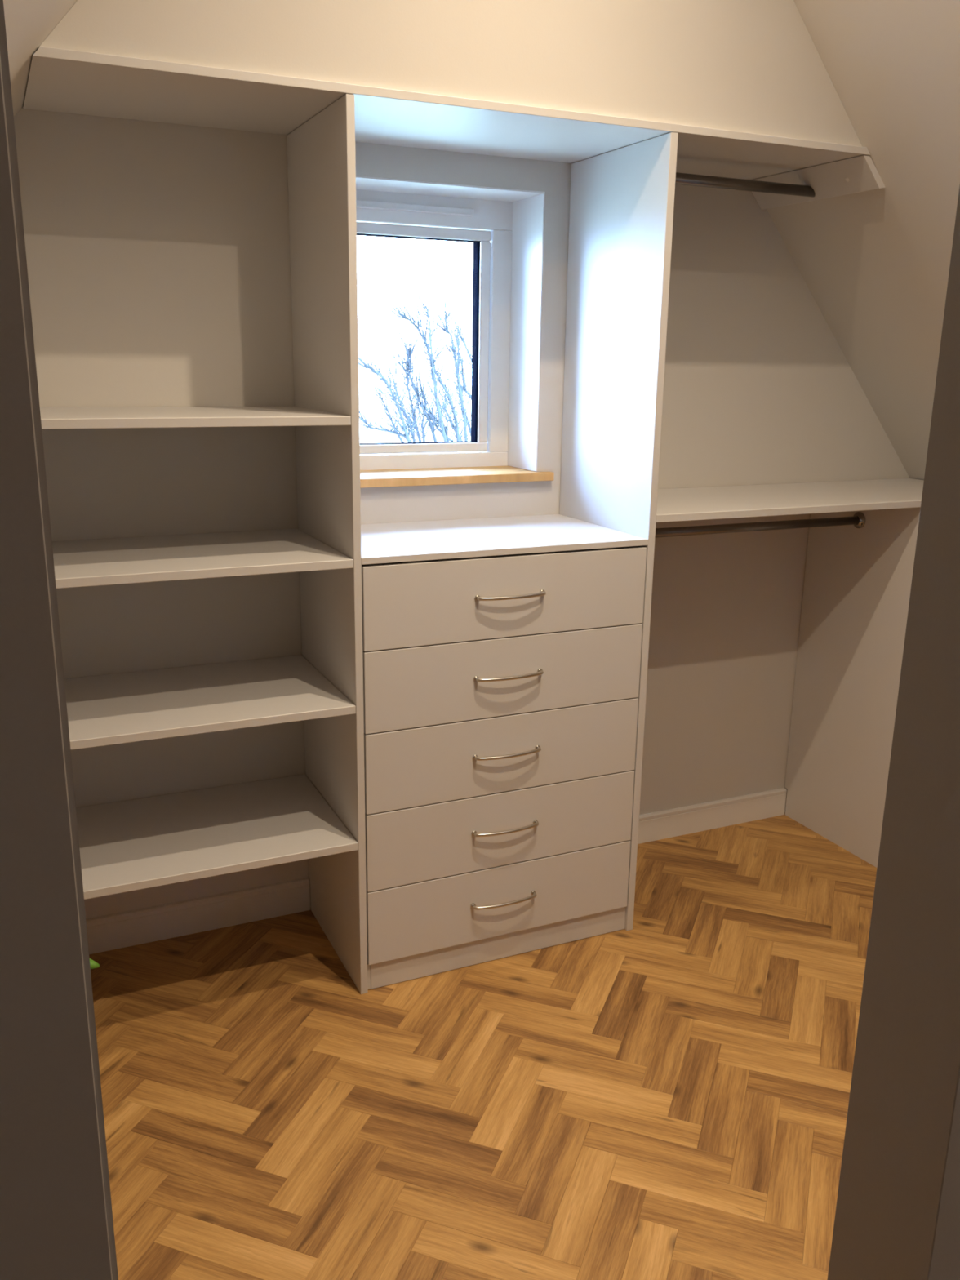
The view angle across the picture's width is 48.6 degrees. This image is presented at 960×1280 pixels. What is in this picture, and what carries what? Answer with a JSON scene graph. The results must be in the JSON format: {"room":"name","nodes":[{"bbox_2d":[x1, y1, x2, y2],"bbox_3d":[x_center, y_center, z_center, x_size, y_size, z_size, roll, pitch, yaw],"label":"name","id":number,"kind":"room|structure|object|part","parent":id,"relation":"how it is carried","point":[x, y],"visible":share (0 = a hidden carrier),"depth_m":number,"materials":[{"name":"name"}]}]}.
{"room":"walk-in closet","nodes":[
{"label":"walk-in closet","id":0,"kind":"room"},
{"bbox_2d":[3,0,77,116],"bbox_3d":[-0.757,-0.335,1.360,1.707,2.770,1.831,-6,16,-24],"label":"wall","id":1,"kind":"structure","parent":0,"point":[28,23],"depth_m":1.62,"materials":[{"name":"white paint"}]},
{"bbox_2d":[13,0,909,919],"bbox_3d":[-0.076,-0.645,2.568,4.000,2.770,0.723,-6,16,-24],"label":"wall","id":2,"kind":"structure","parent":0,"point":[158,260],"depth_m":2.42,"materials":[{"name":"white paint"}]},
{"bbox_2d":[85,877,310,954],"bbox_3d":[-0.838,0.712,2.641,0.847,0.088,0.014,-6,16,-24],"label":"baseboard","id":3,"kind":"structure","parent":2,"relation":"attached to","point":[151,924],"depth_m":2.69,"materials":[{"name":"white paint"}]},
{"bbox_2d":[22,46,870,179],"bbox_3d":[-0.002,-1.105,2.300,1.808,0.016,0.435,-6,16,-24],"label":"shelf","id":4,"kind":"object","parent":2,"relation":"attached to","point":[60,80],"visible":0.92,"depth_m":2.15,"materials":[{"name":"white laminate"}]},
{"bbox_2d":[355,175,554,488],"bbox_3d":[-0.145,-0.765,2.699,0.636,0.709,0.268,-6,16,-24],"label":"window","id":5,"kind":"structure","parent":2,"relation":"in","point":[505,227],"depth_m":2.79,"materials":[{"name":"white plastic"}]},
{"bbox_2d":[355,200,473,216],"bbox_3d":[-0.165,-1.085,2.669,0.324,0.016,0.016,-6,16,-24],"label":"vent","id":6,"kind":"object","parent":5,"relation":"attached to","point":[363,207],"depth_m":2.67,"materials":[{"name":"white plastic"}]},
{"bbox_3d":[-0.178,-0.777,2.775,0.439,0.570,0.021,-6,16,-24],"label":"sash","id":7,"kind":"part","parent":5,"relation":"part of","materials":[{"name":"white plastic"}]},
{"bbox_3d":[-0.135,-0.424,2.756,0.636,0.022,0.198,-6,16,-24],"label":"sill","id":8,"kind":"part","parent":5,"relation":"part of","materials":[{"name":"brown wood"}]},
{"bbox_2d":[637,787,786,844],"bbox_3d":[0.604,0.563,3.280,0.845,0.088,0.014,-6,16,-24],"label":"baseboard","id":9,"kind":"structure","parent":2,"relation":"attached to","point":[662,824],"depth_m":3.32,"materials":[{"name":"white paint"}]},
{"bbox_2d":[88,812,876,1279],"bbox_3d":[0.256,1.209,1.116,4.984,0.060,4.436,-6,16,-24],"label":"floor","id":10,"kind":"structure","parent":0,"point":[666,1097],"depth_m":2.12,"materials":[{"name":"brown wood"}]},
{"bbox_2d":[89,958,99,968],"bbox_3d":[-0.898,0.749,2.070,0.276,0.307,0.164,0,15,-4],"label":"potted plant","id":11,"kind":"object","parent":10,"relation":"on","point":[93,964],"visible":0.06,"depth_m":2.13,"materials":[{"name":"green plant"}]},
{"bbox_2d":[286,93,678,994],"bbox_3d":[-0.010,-0.179,2.530,0.735,1.890,0.465,-6,16,-24],"label":"drawer unit","id":12,"kind":"object","parent":10,"relation":"on","point":[485,775],"visible":0.99,"depth_m":2.44,"materials":[{"name":"white laminate"}]},
{"bbox_3d":[-0.343,-0.149,2.398,0.017,1.890,0.434,-6,16,-24],"label":"panel","id":13,"kind":"part","parent":12,"relation":"part of","materials":[{"name":"white plastic"}]},
{"bbox_3d":[-0.021,0.578,2.729,0.694,0.182,0.400,-6,16,-24],"label":"drawer","id":14,"kind":"part","parent":12,"relation":"part of","materials":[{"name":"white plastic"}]},
{"bbox_3d":[-0.018,0.398,2.681,0.694,0.186,0.400,-6,16,-24],"label":"drawer","id":15,"kind":"part","parent":12,"relation":"part of","materials":[{"name":"white plastic"}]},
{"bbox_3d":[-0.015,0.216,2.633,0.694,0.185,0.400,-6,16,-24],"label":"drawer","id":16,"kind":"part","parent":12,"relation":"part of","materials":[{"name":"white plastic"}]},
{"bbox_3d":[-0.013,0.035,2.585,0.694,0.182,0.400,-6,16,-24],"label":"drawer","id":17,"kind":"part","parent":12,"relation":"part of","materials":[{"name":"white plastic"}]},
{"bbox_3d":[0.062,0.625,2.536,0.172,0.012,0.030,-6,16,-24],"label":"handle","id":18,"kind":"part","parent":12,"relation":"part of","materials":[{"name":"silver metal"}]},
{"bbox_3d":[-0.010,-0.143,2.538,0.694,0.182,0.400,-6,16,-24],"label":"drawer","id":19,"kind":"part","parent":12,"relation":"part of","materials":[{"name":"white plastic"}]},
{"bbox_2d":[360,514,648,564],"bbox_3d":[-0.016,-0.247,2.526,0.699,0.014,0.435,-6,16,-24],"label":"countertop","id":20,"kind":"structure","parent":12,"relation":"on","point":[424,540],"depth_m":2.46,"materials":[{"name":"white plastic"}]},
{"bbox_3d":[0.065,0.445,2.488,0.172,0.012,0.030,-6,16,-24],"label":"handle","id":21,"kind":"part","parent":12,"relation":"part of","materials":[{"name":"silver metal"}]},
{"bbox_3d":[0.068,0.263,2.440,0.172,0.012,0.030,-6,16,-24],"label":"handle","id":22,"kind":"part","parent":12,"relation":"part of","materials":[{"name":"silver metal"}]},
{"bbox_3d":[0.070,0.082,2.392,0.172,0.012,0.030,-6,16,-24],"label":"handle","id":23,"kind":"part","parent":12,"relation":"part of","materials":[{"name":"silver metal"}]},
{"bbox_3d":[0.073,-0.096,2.344,0.172,0.012,0.030,-6,16,-24],"label":"handle","id":24,"kind":"part","parent":12,"relation":"part of","materials":[{"name":"silver metal"}]},
{"bbox_3d":[0.310,-0.216,2.688,0.019,1.890,0.434,-6,16,-24],"label":"panel","id":25,"kind":"part","parent":12,"relation":"part of","materials":[{"name":"white plastic"}]},
{"bbox_2d":[784,507,920,867],"bbox_3d":[1.089,0.105,3.149,0.019,1.056,0.422,-6,16,-24],"label":"end panel","id":26,"kind":"object","parent":10,"relation":"on","point":[858,581],"visible":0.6,"depth_m":3.13,"materials":[{"name":"white laminate"}]},
{"bbox_2d":[656,478,924,522],"bbox_3d":[0.888,-0.392,2.913,1.247,0.019,0.433,-6,16,-24],"label":"shelf","id":27,"kind":"object","parent":26,"relation":"on","point":[691,504],"visible":0.68,"depth_m":2.79,"materials":[{"name":"white laminate"}]},
{"bbox_2d":[655,511,865,537],"bbox_3d":[0.699,-0.303,2.864,0.846,0.047,0.047,-6,16,-24],"label":"rail","id":28,"kind":"object","parent":27,"relation":"attached to","point":[858,520],"visible":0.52,"depth_m":2.88,"materials":[{"name":"grey metal"}]},
{"bbox_2d":[853,511,865,528],"bbox_3d":[1.078,-0.342,3.031,0.014,0.047,0.047,-6,16,-24],"label":"socket","id":29,"kind":"object","parent":28,"relation":"attached to","point":[859,517],"depth_m":3.02,"materials":[{"name":"silver metal"}]},
{"bbox_3d":[-1.135,0.145,2.106,0.019,1.450,0.435,-6,16,-24],"label":"end panel","id":30,"kind":"object","parent":10,"relation":"on","visible":0},
{"bbox_2d":[40,406,351,429],"bbox_3d":[-0.732,-0.448,2.134,0.848,0.018,0.434,-6,16,-24],"label":"shelf","id":31,"kind":"object","parent":30,"relation":"attached to","point":[51,418],"visible":1,"depth_m":2.06,"materials":[{"name":"white laminate"}]},
{"bbox_2d":[52,528,353,588],"bbox_3d":[-0.736,-0.169,2.208,0.848,0.018,0.434,-6,16,-24],"label":"shelf","id":32,"kind":"object","parent":30,"relation":"attached to","point":[143,559],"visible":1,"depth_m":2.19,"materials":[{"name":"white laminate"}]},
{"bbox_2d":[64,654,355,750],"bbox_3d":[-0.741,0.137,2.289,0.848,0.018,0.434,-6,16,-24],"label":"shelf","id":33,"kind":"object","parent":30,"relation":"attached to","point":[115,708],"visible":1,"depth_m":2.29,"materials":[{"name":"white laminate"}]},
{"bbox_2d":[75,773,358,899],"bbox_3d":[-0.745,0.445,2.371,0.848,0.018,0.434,-6,16,-24],"label":"shelf","id":34,"kind":"object","parent":30,"relation":"attached to","point":[156,841],"visible":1,"depth_m":2.38,"materials":[{"name":"white laminate"}]},
{"bbox_2d":[766,0,959,479],"bbox_3d":[1.312,-0.548,2.277,1.707,2.770,1.831,-6,16,-24],"label":"wall","id":35,"kind":"structure","parent":0,"point":[875,264],"depth_m":2.56,"materials":[{"name":"white paint"}]},
{"bbox_2d":[751,155,885,209],"bbox_3d":[0.837,-1.150,2.684,0.077,0.068,0.433,-6,16,-24],"label":"batten","id":36,"kind":"object","parent":35,"relation":"attached to","point":[859,174],"visible":0.92,"depth_m":2.62,"materials":[{"name":"white wood"}]},
{"bbox_2d":[675,172,815,197],"bbox_3d":[0.589,-1.111,2.581,0.570,0.047,0.047,-6,16,-24],"label":"rail","id":37,"kind":"object","parent":36,"relation":"attached to","point":[684,179],"visible":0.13,"depth_m":2.60,"materials":[{"name":"grey metal"}]},
{"bbox_3d":[0.294,-0.168,0.791,4.850,2.770,0.117,-6,16,-24],"label":"wall","id":38,"kind":"structure","parent":0,"visible":0},
{"bbox_2d":[0,0,118,1279],"bbox_3d":[-0.297,0.240,0.624,0.130,2.050,0.121,-6,16,-24],"label":"trim","id":39,"kind":"structure","parent":38,"relation":"attached to","point":[56,1222],"depth_m":0.56,"materials":[{"name":"grey paint"}]},
{"bbox_2d":[827,184,959,1279],"bbox_3d":[0.444,0.164,0.952,0.100,2.050,0.119,-6,16,-24],"label":"trim","id":40,"kind":"structure","parent":38,"relation":"attached to","point":[897,1214],"depth_m":0.96,"materials":[{"name":"grey paint"}]},
{"label":"outside","id":41,"kind":"structure","parent":0,"visible":0},
{"bbox_2d":[359,386,471,443],"bbox_3d":[-19.374,-16.796,80.414,150.000,0.100,158.800,-6,16,-24],"label":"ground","id":42,"kind":"structure","parent":41,"point":[367,397],"depth_m":89.09,"materials":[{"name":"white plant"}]},
{"bbox_2d":[358,280,471,442],"bbox_3d":[-0.824,-2.183,15.321,1.607,5.588,3.417,3,15,9],"label":"bare tree","id":43,"kind":"object","parent":42,"relation":"on","point":[411,425],"visible":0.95,"depth_m":14.16,"materials":[{"name":"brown plant"}]}
]}

